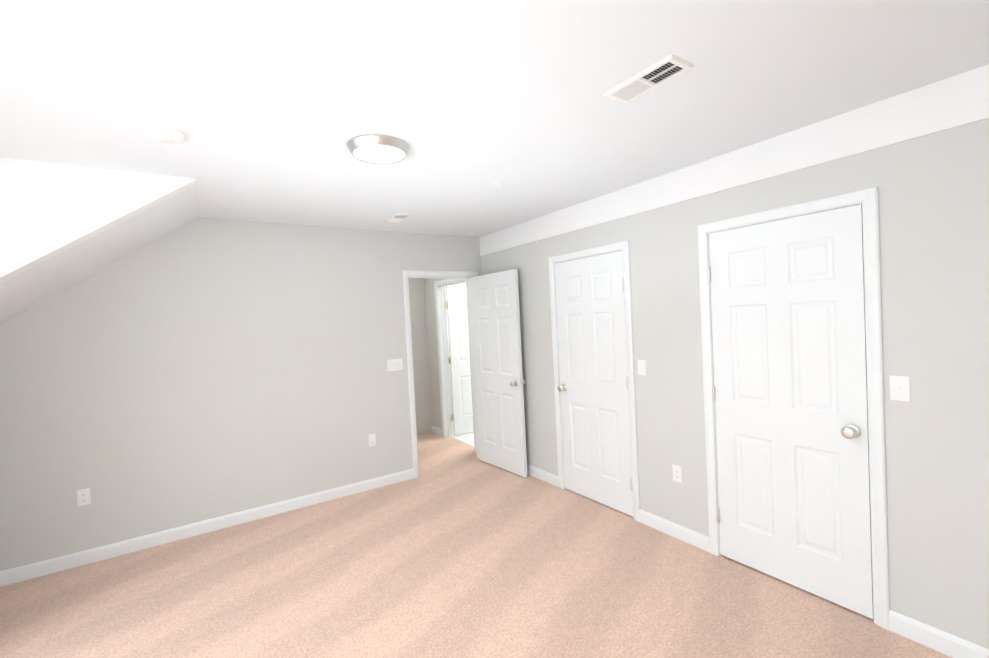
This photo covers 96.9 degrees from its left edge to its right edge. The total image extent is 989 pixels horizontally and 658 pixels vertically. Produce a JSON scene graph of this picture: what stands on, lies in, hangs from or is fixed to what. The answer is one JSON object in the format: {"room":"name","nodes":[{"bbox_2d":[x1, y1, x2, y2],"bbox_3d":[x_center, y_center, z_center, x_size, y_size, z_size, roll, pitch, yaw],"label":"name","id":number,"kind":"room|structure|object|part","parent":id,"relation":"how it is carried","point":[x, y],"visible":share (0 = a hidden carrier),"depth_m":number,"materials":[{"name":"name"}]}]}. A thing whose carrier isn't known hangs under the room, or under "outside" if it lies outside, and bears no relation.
{"room":"empty bedroom","nodes":[
{"label":"empty bedroom","id":0,"kind":"room"},
{"bbox_2d":[0,157,196,282],"bbox_3d":[-2.575,-0.136,2.113,1.967,1.397,0.100,-4,2,-34],"label":"sloped ceiling","id":1,"kind":"structure","parent":0,"point":[48,210],"depth_m":2.27,"materials":[{"name":"white paint"}]},
{"bbox_2d":[0,184,196,323],"bbox_3d":[-2.867,-0.193,2.543,1.967,1.517,0.940,-4,2,-34],"label":"ceiling","id":2,"kind":"structure","parent":0,"point":[40,282],"depth_m":2.74,"materials":[{"name":"white paint"}]},
{"bbox_2d":[0,217,481,570],"bbox_3d":[-1.134,0.284,4.338,7.015,2.494,0.115,-4,2,-34],"label":"wall","id":3,"kind":"structure","parent":0,"point":[197,369],"depth_m":3.49,"materials":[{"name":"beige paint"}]},
{"bbox_2d":[77,488,90,506],"bbox_3d":[-2.885,1.183,3.082,0.070,0.114,0.008,-4,2,-34],"label":"electrical outlet","id":4,"kind":"object","parent":3,"relation":"attached to","point":[83,497],"visible":1,"depth_m":3.08,"materials":[{"name":"white plastic"}]},
{"bbox_2d":[0,469,413,586],"bbox_3d":[-2.321,1.567,3.455,3.612,0.096,0.013,-4,2,-34],"label":"baseboard","id":5,"kind":"structure","parent":3,"relation":"attached to","point":[22,573],"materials":[{"name":"paint"}]},
{"bbox_2d":[368,434,375,446],"bbox_3d":[-1.179,1.072,4.228,0.070,0.114,0.008,-4,2,-34],"label":"electrical outlet","id":6,"kind":"object","parent":3,"relation":"attached to","point":[372,439],"visible":1,"depth_m":4.23,"materials":[{"name":"white plastic"}]},
{"bbox_2d":[387,358,402,370],"bbox_3d":[-0.986,0.357,4.358,0.162,0.114,0.016,-4,2,-34],"label":"switch plate","id":7,"kind":"object","parent":3,"relation":"attached to","point":[394,364],"visible":1,"depth_m":4.36,"materials":[{"name":"white plastic"}]},
{"bbox_2d":[402,270,477,477],"bbox_3d":[-0.503,0.437,4.681,0.892,2.109,0.017,-4,2,-34],"label":"door frame","id":8,"kind":"structure","parent":3,"relation":"attached to","point":[406,274],"depth_m":4.45,"materials":[{"name":"paint"}]},
{"bbox_2d":[408,276,479,466],"bbox_3d":[-0.539,0.459,4.736,0.804,2.065,0.115,-4,2,-34],"label":"trim","id":9,"kind":"structure","parent":3,"relation":"attached to","point":[473,359],"depth_m":4.95,"materials":[{"name":"paint"}]},
{"bbox_2d":[470,269,526,476],"bbox_3d":[0.026,0.440,4.580,0.169,2.032,0.773,-4,2,-37],"label":"open entry door","id":10,"kind":"structure","parent":3,"relation":"in","point":[500,381],"depth_m":4.52,"materials":[{"name":"white paint"}]},
{"bbox_3d":[0.236,0.529,4.314,0.169,0.069,0.096,-4,2,-37],"label":"knob","id":11,"kind":"part","parent":10,"relation":"part of","materials":[{"name":"silver metal"}]},
{"bbox_2d":[408,278,431,434],"bbox_3d":[-1.331,0.273,5.182,1.800,2.494,1.505,-4,2,-34],"label":"wall","id":12,"kind":"structure","parent":0,"point":[420,354],"depth_m":6.16,"materials":[{"name":"beige paint"}]},
{"bbox_2d":[445,283,465,412],"bbox_3d":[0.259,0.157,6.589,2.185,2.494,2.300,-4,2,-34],"label":"door frame","id":13,"kind":"structure","parent":0,"point":[462,284],"depth_m":7.19,"materials":[{"name":"beige paint"}]},
{"bbox_2d":[451,420,473,446],"bbox_3d":[0.273,1.452,6.658,2.230,0.103,2.185,-4,2,-34],"label":"floor","id":14,"kind":"structure","parent":0,"point":[467,438],"depth_m":5.87,"materials":[{"name":"white"}]},
{"bbox_2d":[0,432,951,657],"bbox_3d":[-0.470,1.606,2.178,5.565,0.100,7.435,-4,2,-34],"label":"floor carpet","id":15,"kind":"object","parent":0,"point":[457,549],"visible":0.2,"depth_m":2.58,"materials":[{"name":"beige carpet"}]},
{"bbox_2d":[0,0,988,236],"bbox_3d":[-0.188,-1.032,2.797,7.015,0.120,8.115,-4,2,-34],"label":"ceiling","id":16,"kind":"structure","parent":0,"point":[272,108],"depth_m":1.73,"materials":[{"name":"white paint"}]},
{"bbox_2d":[146,123,187,143],"bbox_3d":[-1.457,-0.864,1.956,0.148,0.047,0.148,-4,2,-34],"label":"smoke detector","id":17,"kind":"object","parent":16,"relation":"attached to","point":[167,133],"visible":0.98,"depth_m":1.92,"materials":[{"name":"white plastic"}]},
{"bbox_2d":[347,134,409,163],"bbox_3d":[-0.594,-0.916,2.261,0.312,0.044,0.312,-4,2,-34],"label":"flush ceiling light","id":18,"kind":"object","parent":16,"relation":"attached to","point":[377,149],"visible":1,"depth_m":2.19,"materials":[{"name":"white glass"}]},
{"bbox_2d":[353,145,404,162],"bbox_3d":[-0.594,-0.901,2.262,0.257,0.014,0.257,-4,2,-34],"label":"diffuser","id":19,"kind":"object","parent":18,"relation":"attached to","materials":[{"name":"white glass"}]},
{"bbox_2d":[385,213,411,222],"bbox_3d":[-0.836,-0.960,3.801,0.135,0.011,0.300,-4,2,-34],"label":"ceiling vent","id":20,"kind":"object","parent":16,"relation":"in","point":[397,217],"visible":1,"depth_m":3.77,"materials":[{"name":"white plastic"}]},
{"bbox_2d":[490,183,502,187],"bbox_3d":[0.013,-0.984,3.006,0.086,0.006,0.086,-4,2,-34],"label":"cap","id":21,"kind":"object","parent":16,"relation":"attached to","point":[495,185],"visible":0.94,"depth_m":3.00,"materials":[{"name":"white plastic"}]},
{"bbox_2d":[603,54,693,102],"bbox_3d":[0.601,-0.978,1.736,0.140,0.011,0.318,-4,2,-34],"label":"ceiling vent","id":22,"kind":"object","parent":16,"relation":"in","point":[666,69],"visible":1,"depth_m":1.71,"materials":[{"name":"white plastic"}]},
{"bbox_2d":[424,118,988,648],"bbox_3d":[0.926,0.203,3.535,0.115,2.494,8.115,-4,2,-34],"label":"wall","id":23,"kind":"structure","parent":0,"point":[934,224],"depth_m":2.03,"materials":[{"name":"beige paint"}]},
{"bbox_2d":[431,426,441,436],"bbox_3d":[-1.202,1.466,5.199,1.700,0.096,1.405,-4,2,-34],"label":"baseboard","id":24,"kind":"structure","parent":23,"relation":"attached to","point":[436,430],"depth_m":6.11,"materials":[{"name":"paint"}]},
{"bbox_2d":[434,279,476,451],"bbox_3d":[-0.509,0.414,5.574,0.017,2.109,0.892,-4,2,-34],"label":"door frame","id":25,"kind":"structure","parent":23,"relation":"attached to","point":[441,282],"depth_m":5.80,"materials":[{"name":"paint"}]},
{"bbox_2d":[446,286,473,435],"bbox_3d":[-0.282,0.415,6.149,0.773,2.032,0.168,-4,2,-33],"label":"open bathroom door","id":26,"kind":"structure","parent":23,"relation":"in","point":[459,352],"depth_m":6.00,"materials":[{"name":"white paint"}]},
{"bbox_2d":[527,464,558,486],"bbox_3d":[0.267,1.411,4.506,0.030,0.096,1.151,-4,2,-34],"label":"baseboard","id":27,"kind":"structure","parent":23,"relation":"attached to","point":[536,472],"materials":[{"name":"paint"}]},
{"bbox_2d":[554,251,633,516],"bbox_3d":[0.817,0.425,3.647,0.169,2.032,0.773,-4,2,-34],"label":"closet door","id":28,"kind":"structure","parent":23,"relation":"in","point":[592,347],"depth_m":3.60,"materials":[{"name":"white paint"}]},
{"bbox_3d":[0.633,0.519,3.931,0.169,0.069,0.096,-4,2,-34],"label":"knob","id":29,"kind":"part","parent":28,"relation":"part of","materials":[{"name":"silver metal"}]},
{"bbox_2d":[548,240,639,521],"bbox_3d":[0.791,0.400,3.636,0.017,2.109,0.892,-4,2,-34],"label":"trim","id":30,"kind":"structure","parent":23,"relation":"attached to","point":[622,245],"depth_m":3.31,"materials":[{"name":"paint"}]},
{"bbox_2d":[638,360,645,375],"bbox_3d":[1.074,0.283,3.205,0.016,0.114,0.070,-4,2,-34],"label":"switch plate","id":31,"kind":"object","parent":23,"relation":"attached to","point":[641,367],"visible":1,"depth_m":3.20,"materials":[{"name":"white plastic"}]},
{"bbox_2d":[639,509,709,551],"bbox_3d":[1.243,1.400,3.067,0.013,0.096,0.544,-4,2,-34],"label":"baseboard","id":32,"kind":"structure","parent":23,"relation":"attached to","point":[694,538],"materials":[{"name":"paint"}]},
{"bbox_2d":[672,464,681,482],"bbox_3d":[1.255,0.994,3.013,0.008,0.114,0.070,-4,2,-34],"label":"electrical outlet","id":33,"kind":"object","parent":23,"relation":"attached to","point":[677,473],"visible":1,"depth_m":3.01,"materials":[{"name":"white plastic"}]},
{"bbox_2d":[708,204,873,618],"bbox_3d":[1.612,0.416,2.462,0.169,2.032,0.773,-4,2,-34],"label":"closet door","id":34,"kind":"structure","parent":23,"relation":"in","point":[789,392],"depth_m":2.39,"materials":[{"name":"white paint"}]},
{"label":"knob","id":35,"kind":"part","parent":34,"relation":"part of","materials":[{"name":"metal"}]},
{"bbox_2d":[697,186,889,629],"bbox_3d":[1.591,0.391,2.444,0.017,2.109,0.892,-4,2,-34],"label":"trim","id":36,"kind":"structure","parent":23,"relation":"attached to","point":[868,198],"depth_m":2.11,"materials":[{"name":"paint"}]},
{"bbox_2d":[890,376,909,401],"bbox_3d":[1.867,0.275,2.023,0.016,0.114,0.070,-4,2,-34],"label":"switch plate","id":37,"kind":"object","parent":23,"relation":"attached to","point":[899,388],"visible":1,"depth_m":2.02,"materials":[{"name":"white plastic"}]},
{"bbox_2d":[889,610,988,657],"bbox_3d":[2.502,1.386,1.191,0.013,0.096,2.191,-4,2,-34],"label":"baseboard","id":38,"kind":"structure","parent":23,"relation":"attached to","point":[944,642],"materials":[{"name":"paint"}]},
{"bbox_2d":[479,64,988,255],"bbox_3d":[1.426,-0.942,2.563,0.010,0.208,5.700,-4,2,-34],"label":"soffit","id":39,"kind":"object","parent":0,"point":[953,102],"visible":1,"depth_m":2.33,"materials":[{"name":"white paint"}]}
]}

